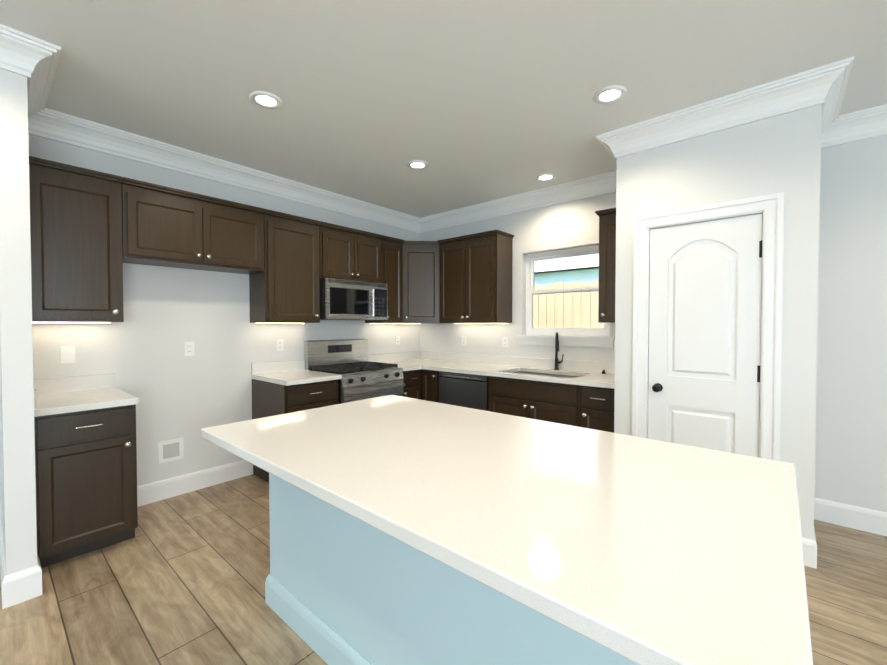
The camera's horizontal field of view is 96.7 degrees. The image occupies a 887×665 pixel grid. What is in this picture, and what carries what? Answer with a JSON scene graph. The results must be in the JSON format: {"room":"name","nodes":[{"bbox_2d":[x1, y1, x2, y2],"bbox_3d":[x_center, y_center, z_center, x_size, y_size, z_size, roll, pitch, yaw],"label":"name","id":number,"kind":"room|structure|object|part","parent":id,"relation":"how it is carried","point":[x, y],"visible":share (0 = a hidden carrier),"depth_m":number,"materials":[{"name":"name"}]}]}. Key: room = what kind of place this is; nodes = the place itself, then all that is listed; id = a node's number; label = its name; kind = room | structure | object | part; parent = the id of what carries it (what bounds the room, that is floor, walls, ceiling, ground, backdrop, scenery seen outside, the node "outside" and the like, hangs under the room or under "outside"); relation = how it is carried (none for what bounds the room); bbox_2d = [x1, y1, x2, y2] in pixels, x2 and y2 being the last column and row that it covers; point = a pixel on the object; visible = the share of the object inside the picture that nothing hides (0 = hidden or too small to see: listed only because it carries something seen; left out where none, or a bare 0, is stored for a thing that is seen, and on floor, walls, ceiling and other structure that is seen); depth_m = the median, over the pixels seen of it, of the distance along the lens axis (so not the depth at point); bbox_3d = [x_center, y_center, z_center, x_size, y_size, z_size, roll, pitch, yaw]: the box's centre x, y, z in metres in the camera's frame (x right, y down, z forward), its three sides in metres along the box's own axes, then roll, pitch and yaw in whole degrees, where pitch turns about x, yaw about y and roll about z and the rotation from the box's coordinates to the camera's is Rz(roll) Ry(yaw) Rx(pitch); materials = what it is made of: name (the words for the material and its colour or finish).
{"room":"kitchen","nodes":[
{"label":"kitchen","id":0,"kind":"room"},
{"bbox_2d":[0,69,36,575],"bbox_3d":[-2.400,-0.047,2.197,0.830,2.740,0.105,1,1,41],"label":"wall","id":1,"kind":"structure","parent":0,"point":[17,478],"depth_m":1.93,"materials":[{"name":"paint"}]},
{"bbox_2d":[0,24,7,70],"bbox_3d":[-2.368,-1.336,2.015,0.802,0.155,0.132,1,1,41],"label":"crown molding","id":2,"kind":"structure","parent":1,"relation":"attached to","point":[3,29],"depth_m":1.85,"materials":[{"name":"white wood"}]},
{"bbox_2d":[0,521,19,608],"bbox_3d":[-2.415,1.249,2.171,0.815,0.150,0.035,1,1,41],"label":"baseboard","id":3,"kind":"structure","parent":1,"relation":"attached to","point":[10,584],"depth_m":1.92,"materials":[{"name":"white paint"}]},
{"bbox_2d":[8,28,60,135],"bbox_3d":[-2.241,-1.339,2.163,0.802,0.155,0.137,1,1,41],"label":"crown molding","id":4,"kind":"structure","parent":1,"relation":"attached to","point":[33,60],"depth_m":2.01,"materials":[{"name":"white wood"}]},
{"bbox_2d":[34,387,36,406],"bbox_3d":[-2.421,0.357,2.308,0.620,0.100,0.020,1,1,41],"label":"backsplash","id":5,"kind":"structure","parent":1,"relation":"attached to","point":[35,388],"depth_m":2.11,"materials":[{"name":"beige tile"}]},
{"bbox_2d":[0,134,419,520],"bbox_3d":[-3.062,-0.046,2.156,0.120,2.740,8.580,1,1,41],"label":"wall","id":6,"kind":"structure","parent":0,"point":[160,376],"depth_m":3.19,"materials":[{"name":"paint"}]},
{"bbox_2d":[60,346,74,362],"bbox_3d":[-2.540,0.149,2.668,0.008,0.115,0.072,1,1,41],"label":"electrical outlet plate","id":7,"kind":"object","parent":6,"relation":"attached to","point":[67,352],"depth_m":2.67,"materials":[{"name":"white plastic"}]},
{"bbox_2d":[29,156,124,322],"bbox_3d":[-2.407,-0.548,2.564,0.324,0.959,0.454,1,1,41],"label":"upper cabinet","id":8,"kind":"object","parent":6,"relation":"attached to","point":[92,232],"depth_m":2.46,"materials":[{"name":"brown wood"}]},
{"bbox_2d":[158,437,183,463],"bbox_3d":[-2.159,0.935,3.128,0.008,0.170,0.170,1,1,41],"label":"electrical outlet plate","id":9,"kind":"object","parent":6,"relation":"attached to","point":[170,450],"depth_m":3.12,"materials":[{"name":"white plastic"}]},
{"bbox_2d":[184,342,194,355],"bbox_3d":[-2.071,0.133,3.214,0.008,0.115,0.072,1,1,41],"label":"electrical outlet plate","id":10,"kind":"object","parent":6,"relation":"attached to","point":[188,346],"depth_m":3.21,"materials":[{"name":"white plastic"}]},
{"bbox_2d":[137,460,252,506],"bbox_3d":[-2.062,1.228,3.242,0.015,0.150,0.960,1,1,41],"label":"baseboard","id":11,"kind":"structure","parent":6,"relation":"attached to","point":[175,486],"depth_m":3.23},
{"bbox_2d":[125,177,268,275],"bbox_3d":[-1.948,-0.777,3.095,0.324,0.523,0.948,1,1,41],"label":"upper cabinet","id":12,"kind":"object","parent":6,"relation":"attached to","point":[165,226],"depth_m":2.95,"materials":[{"name":"brown wood"}]},
{"bbox_2d":[28,112,421,232],"bbox_3d":[-1.454,-1.372,3.823,0.112,0.155,3.635,1,1,41],"label":"crown molding","id":13,"kind":"structure","parent":6,"relation":"attached to","point":[69,129],"depth_m":3.24,"materials":[{"name":"white wood"}]},
{"bbox_2d":[33,351,420,394],"bbox_3d":[-1.487,0.326,3.886,0.020,0.100,3.632,1,1,41],"label":"backsplash","id":14,"kind":"structure","parent":6,"relation":"attached to","point":[87,382],"depth_m":2.81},
{"bbox_2d":[276,339,283,350],"bbox_3d":[-1.572,0.122,3.794,0.008,0.115,0.072,1,1,41],"label":"electrical outlet plate","id":15,"kind":"object","parent":6,"relation":"attached to","point":[279,342],"depth_m":3.79,"materials":[{"name":"white plastic"}]},
{"bbox_2d":[249,210,324,323],"bbox_3d":[-1.464,-0.570,3.662,0.324,0.959,0.527,1,1,41],"label":"upper cabinet","id":16,"kind":"object","parent":6,"relation":"attached to","point":[289,293],"depth_m":3.54,"materials":[{"name":"brown wood"}]},
{"bbox_2d":[321,221,384,283],"bbox_3d":[-1.039,-0.794,4.151,0.324,0.531,0.765,1,1,41],"label":"upper cabinet","id":17,"kind":"object","parent":6,"relation":"attached to","point":[347,253],"depth_m":4.02,"materials":[{"name":"brown wood"}]},
{"bbox_2d":[320,278,387,319],"bbox_3d":[-0.989,-0.328,4.116,0.458,0.392,0.758,1,1,41],"label":"microwave","id":18,"kind":"object","parent":17,"relation":"attached to","point":[341,299],"visible":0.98,"depth_m":3.94,"materials":[{"name":"silver metal"}]},
{"bbox_2d":[365,235,404,323],"bbox_3d":[-0.660,-0.588,4.570,0.359,0.959,0.349,1,1,41],"label":"upper cabinet","id":19,"kind":"object","parent":6,"relation":"attached to","point":[393,249],"depth_m":4.49,"materials":[{"name":"brown wood"}]},
{"bbox_2d":[395,335,399,344],"bbox_3d":[-0.575,0.094,4.955,0.008,0.115,0.072,1,1,41],"label":"electrical outlet plate","id":20,"kind":"object","parent":6,"relation":"attached to","point":[397,337],"depth_m":4.95,"materials":[{"name":"white plastic"}]},
{"bbox_2d":[405,241,436,323],"bbox_3d":[-0.278,-0.591,4.818,0.615,0.955,0.615,1,1,41],"label":"upper cabinet","id":21,"kind":"object","parent":6,"relation":"attached to","point":[420,256],"depth_m":4.60,"materials":[{"name":"brown wood"}]},
{"bbox_2d":[0,474,886,664],"bbox_3d":[-1.393,1.382,0.750,10.700,0.060,8.580,1,1,41],"label":"floor","id":22,"kind":"structure","parent":0,"point":[179,579],"depth_m":1.96,"materials":[{"name":"brown wood"}]},
{"bbox_2d":[34,403,137,567],"bbox_3d":[-2.295,0.880,2.496,0.619,0.874,0.454,1,1,41],"label":"base cabinet","id":23,"kind":"object","parent":22,"relation":"on","point":[85,462],"depth_m":2.29,"materials":[{"name":"brown wood"}]},
{"bbox_2d":[34,387,137,418],"bbox_3d":[-2.283,0.423,2.478,0.650,0.038,0.456,1,1,41],"label":"countertop","id":24,"kind":"structure","parent":23,"relation":"on","point":[61,402],"depth_m":2.37,"materials":[{"name":"white stone"}]},
{"bbox_2d":[252,379,338,482],"bbox_3d":[-1.347,0.858,3.600,0.619,0.874,0.518,1,1,41],"label":"base cabinet","id":25,"kind":"object","parent":22,"relation":"on","point":[268,399],"depth_m":3.40,"materials":[{"name":"brown wood"}]},
{"bbox_2d":[251,371,340,386],"bbox_3d":[-1.336,0.401,3.580,0.650,0.038,0.520,1,1,41],"label":"countertop","id":26,"kind":"structure","parent":25,"relation":"on","point":[290,378],"depth_m":3.45,"materials":[{"name":"white stone"}]},
{"bbox_2d":[304,339,404,403],"bbox_3d":[-0.889,0.684,4.051,0.713,1.205,0.758,1,1,41],"label":"range","id":27,"kind":"object","parent":22,"relation":"on","point":[363,377],"visible":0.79,"depth_m":3.99,"materials":[{"name":"silver metal"}]},
{"bbox_2d":[402,367,420,399],"bbox_3d":[-0.551,0.841,4.481,0.678,0.874,0.324,1,1,41],"label":"base cabinet","id":28,"kind":"object","parent":22,"relation":"on","point":[412,379],"depth_m":4.30,"materials":[{"name":"brown wood"}]},
{"bbox_2d":[391,363,416,370],"bbox_3d":[-0.578,0.383,4.462,0.650,0.038,0.275,1,1,41],"label":"countertop","id":29,"kind":"structure","parent":28,"relation":"on","point":[405,366],"depth_m":4.35,"materials":[{"name":"white stone"}]},
{"bbox_2d":[421,367,456,402],"bbox_3d":[0.026,0.840,4.548,0.266,0.874,0.672,1,1,41],"label":"base cabinet","id":30,"kind":"object","parent":22,"relation":"on","point":[429,378],"depth_m":4.32,"materials":[{"name":"brown wood"}]},
{"bbox_2d":[265,475,628,664],"bbox_3d":[0.041,0.896,1.677,1.718,0.875,0.813,1,1,41],"label":"kitchen island","id":31,"kind":"object","parent":22,"relation":"on","point":[356,596],"depth_m":1.39,"materials":[{"name":"paint"}]},
{"bbox_2d":[201,395,812,664],"bbox_3d":[0.043,0.442,1.502,1.956,0.038,1.110,1,1,41],"label":"island countertop","id":32,"kind":"structure","parent":31,"relation":"on","point":[642,550],"depth_m":0.96,"materials":[{"name":"white stone"}]},
{"bbox_2d":[439,371,488,410],"bbox_3d":[0.378,0.846,4.264,0.624,0.872,0.602,1,1,41],"label":"dishwasher","id":33,"kind":"object","parent":22,"relation":"on","point":[465,390],"visible":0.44,"depth_m":4.01,"materials":[{"name":"black metal"}]},
{"bbox_2d":[485,375,580,426],"bbox_3d":[0.971,0.855,3.771,0.905,0.874,0.619,1,1,41],"label":"base cabinet","id":34,"kind":"object","parent":22,"relation":"on","point":[560,403],"depth_m":3.49,"materials":[{"name":"brown wood"}]},
{"bbox_2d":[393,359,614,390],"bbox_3d":[0.512,0.390,4.136,2.728,0.038,0.650,1,1,41],"label":"countertop","id":35,"kind":"structure","parent":34,"relation":"on","point":[584,378],"depth_m":3.84,"materials":[{"name":"white stone"}]},
{"bbox_2d":[517,371,552,374],"bbox_3d":[0.796,0.510,3.874,0.386,0.216,0.480,1,1,41],"label":"sink","id":36,"kind":"object","parent":35,"relation":"in","point":[518,372],"depth_m":3.98,"materials":[{"name":"silver metal"}]},
{"bbox_2d":[553,371,576,378],"bbox_3d":[1.101,0.515,3.612,0.386,0.216,0.480,1,1,41],"label":"sink","id":37,"kind":"object","parent":35,"relation":"in","point":[554,372],"depth_m":3.76,"materials":[{"name":"silver metal"}]},
{"bbox_2d":[554,332,605,373],"bbox_3d":[1.258,0.189,3.743,0.515,0.377,0.205,1,1,41],"label":"faucet","id":38,"kind":"object","parent":35,"relation":"on","point":[557,351],"visible":1,"depth_m":3.90,"materials":[{"name":"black metal"}]},
{"bbox_2d":[581,387,614,432],"bbox_3d":[1.436,0.863,3.372,0.319,0.874,0.619,1,1,41],"label":"base cabinet","id":39,"kind":"object","parent":22,"relation":"on","point":[597,403],"depth_m":3.14,"materials":[{"name":"brown wood"}]},
{"bbox_2d":[0,0,886,217],"bbox_3d":[-1.393,-1.427,0.695,10.700,0.080,8.580,1,1,41],"label":"ceiling","id":40,"kind":"structure","parent":0,"point":[471,102],"depth_m":2.16,"materials":[{"name":"paint"}]},
{"bbox_2d":[249,91,282,108],"bbox_3d":[-1.083,-1.416,2.407,0.187,0.009,0.187,1,1,35],"label":"recessed light","id":41,"kind":"object","parent":40,"relation":"in","point":[263,99],"depth_m":2.40,"materials":[{"name":"white plastic"}]},
{"bbox_2d":[407,160,428,168],"bbox_3d":[-0.220,-1.435,3.379,0.187,0.009,0.187,0,1,2],"label":"recessed light","id":42,"kind":"object","parent":40,"relation":"in","point":[414,164],"depth_m":3.37,"materials":[{"name":"white plastic"}]},
{"bbox_2d":[535,173,555,180],"bbox_3d":[0.949,-1.441,3.666,0.187,0.009,0.187,1,1,35],"label":"recessed light","id":43,"kind":"object","parent":40,"relation":"in","point":[547,176],"depth_m":3.66,"materials":[{"name":"white plastic"}]},
{"bbox_2d":[593,85,626,103],"bbox_3d":[0.992,-1.415,2.351,0.187,0.009,0.187,0,1,20],"label":"recessed light","id":44,"kind":"object","parent":40,"relation":"in","point":[604,95],"depth_m":2.35,"materials":[{"name":"white plastic"}]},
{"bbox_2d":[420,135,886,512],"bbox_3d":[2.529,-0.061,2.916,7.610,2.740,0.140,1,1,41],"label":"wall","id":45,"kind":"structure","parent":0,"point":[851,431],"depth_m":2.69,"materials":[{"name":"paint"}]},
{"bbox_2d":[461,336,465,345],"bbox_3d":[0.248,0.100,4.783,0.072,0.115,0.007,1,1,41],"label":"electrical outlet plate","id":46,"kind":"object","parent":45,"relation":"attached to","point":[463,338],"depth_m":4.78,"materials":[{"name":"white plastic"}]},
{"bbox_2d":[437,230,512,323],"bbox_3d":[0.322,-0.586,4.471,0.839,0.959,0.360,1,1,41],"label":"upper cabinet","id":47,"kind":"object","parent":45,"relation":"attached to","point":[474,271],"depth_m":4.29,"materials":[{"name":"brown wood"}]},
{"bbox_2d":[502,337,507,346],"bbox_3d":[0.688,0.108,4.405,0.072,0.115,0.007,1,1,41],"label":"electrical outlet plate","id":48,"kind":"object","parent":45,"relation":"attached to","point":[504,339],"depth_m":4.40,"materials":[{"name":"white plastic"}]},
{"bbox_2d":[421,351,614,374],"bbox_3d":[0.724,0.316,4.366,2.708,0.100,0.021,1,1,41],"label":"backsplash","id":49,"kind":"structure","parent":45,"relation":"attached to","point":[567,365],"depth_m":4.24,"materials":[{"name":"white stone"}]},
{"bbox_2d":[420,172,615,231],"bbox_3d":[0.741,-1.381,4.260,2.592,0.155,0.112,1,1,41],"label":"crown molding","id":50,"kind":"structure","parent":45,"relation":"attached to","point":[600,184],"depth_m":4.16,"materials":[{"name":"white wood"}]},
{"bbox_2d":[517,245,614,347],"bbox_3d":[1.231,-0.357,3.996,1.015,0.978,0.165,1,1,41],"label":"window unit","id":51,"kind":"structure","parent":45,"relation":"in","point":[531,259],"depth_m":4.04,"materials":[{"name":"white plastic"}]},
{"bbox_3d":[1.211,0.083,3.982,1.015,0.100,0.105,1,1,41],"label":"window sill apron","id":52,"kind":"part","parent":51,"relation":"part of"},
{"bbox_2d":[597,207,615,322],"bbox_3d":[1.547,-0.566,3.442,0.278,0.959,0.324,1,1,41],"label":"upper cabinet","id":53,"kind":"object","parent":45,"relation":"attached to","point":[607,217],"depth_m":3.36,"materials":[{"name":"brown wood"}]},
{"bbox_2d":[816,498,886,535],"bbox_3d":[3.918,1.259,1.646,3.534,0.150,0.015,1,1,41],"label":"baseboard","id":54,"kind":"structure","parent":45,"relation":"attached to","point":[855,517],"depth_m":2.65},
{"bbox_2d":[824,104,886,147],"bbox_3d":[3.849,-1.328,1.591,3.434,0.155,0.112,1,1,41],"label":"crown molding","id":55,"kind":"structure","parent":45,"relation":"attached to","point":[868,123],"depth_m":2.55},
{"bbox_2d":[614,104,821,539],"bbox_3d":[1.924,-0.060,2.843,1.084,2.740,0.760,1,1,41],"label":"wall","id":56,"kind":"structure","parent":0,"point":[775,154],"depth_m":2.31,"materials":[{"name":"paint"}]},
{"bbox_2d":[608,170,615,179],"bbox_3d":[1.435,-1.359,3.165,0.112,0.155,0.630,1,1,41],"label":"crown molding","id":57,"kind":"structure","parent":56,"relation":"attached to","point":[612,173],"depth_m":3.54,"materials":[{"name":"white wood"}]},
{"bbox_2d":[648,213,762,457],"bbox_3d":[1.670,0.295,2.565,0.619,2.025,0.101,1,1,41],"label":"pantry door","id":58,"kind":"structure","parent":56,"relation":"in","point":[705,317],"depth_m":2.55,"materials":[{"name":"white wood"}]},
{"bbox_3d":[1.671,0.296,2.544,0.589,1.700,0.071,1,1,41],"label":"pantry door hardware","id":59,"kind":"part","parent":58,"relation":"part of","materials":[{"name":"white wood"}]},
{"bbox_2d":[632,192,783,460],"bbox_3d":[1.699,0.250,2.605,0.807,2.131,0.133,1,1,41],"label":"door frame","id":60,"kind":"structure","parent":56,"relation":"attached to","point":[772,205],"depth_m":2.36,"materials":[{"name":"white wood"}]},
{"bbox_3d":[1.705,0.289,2.612,0.649,2.052,0.116,1,1,41],"label":"pantry door jamb","id":61,"kind":"part","parent":60,"relation":"part of","materials":[{"name":"white wood"}]},
{"bbox_2d":[596,56,853,159],"bbox_3d":[1.640,-1.345,2.486,1.308,0.155,0.112,1,1,41],"label":"crown molding","id":62,"kind":"structure","parent":56,"relation":"attached to","point":[826,85],"depth_m":2.38,"materials":[{"name":"white wood"}]},
{"bbox_2d":[804,498,819,568],"bbox_3d":[2.326,1.242,2.492,0.015,0.150,0.745,1,1,41],"label":"baseboard","id":63,"kind":"structure","parent":56,"relation":"attached to","point":[811,545],"depth_m":2.22,"materials":[{"name":"white paint"}]},
{"bbox_2d":[821,104,851,147],"bbox_3d":[2.342,-1.343,2.386,0.112,0.155,0.630,1,1,41],"label":"crown molding","id":64,"kind":"structure","parent":56,"relation":"attached to","point":[833,124],"depth_m":2.61,"materials":[{"name":"white wood"}]},
{"label":"outside","id":65,"kind":"structure","parent":0,"visible":0},
{"bbox_3d":[15.643,1.234,18.045,60.000,0.050,39.860,1,1,41],"label":"ground","id":66,"kind":"structure","parent":65,"visible":0},
{"bbox_2d":[535,254,598,305],"bbox_3d":[8.547,-1.479,17.405,27.000,5.400,9.000,1,1,41],"label":"house","id":67,"kind":"structure","parent":66,"relation":"on","point":[563,278],"depth_m":15.62,"materials":[{"name":"white"}]},
{"bbox_2d":[533,280,603,327],"bbox_3d":[3.338,0.329,5.209,22.038,2.268,0.060,1,1,41],"label":"fence","id":68,"kind":"object","parent":66,"relation":"on","point":[569,304],"depth_m":6.32,"materials":[{"name":"brown wood"}]}
]}

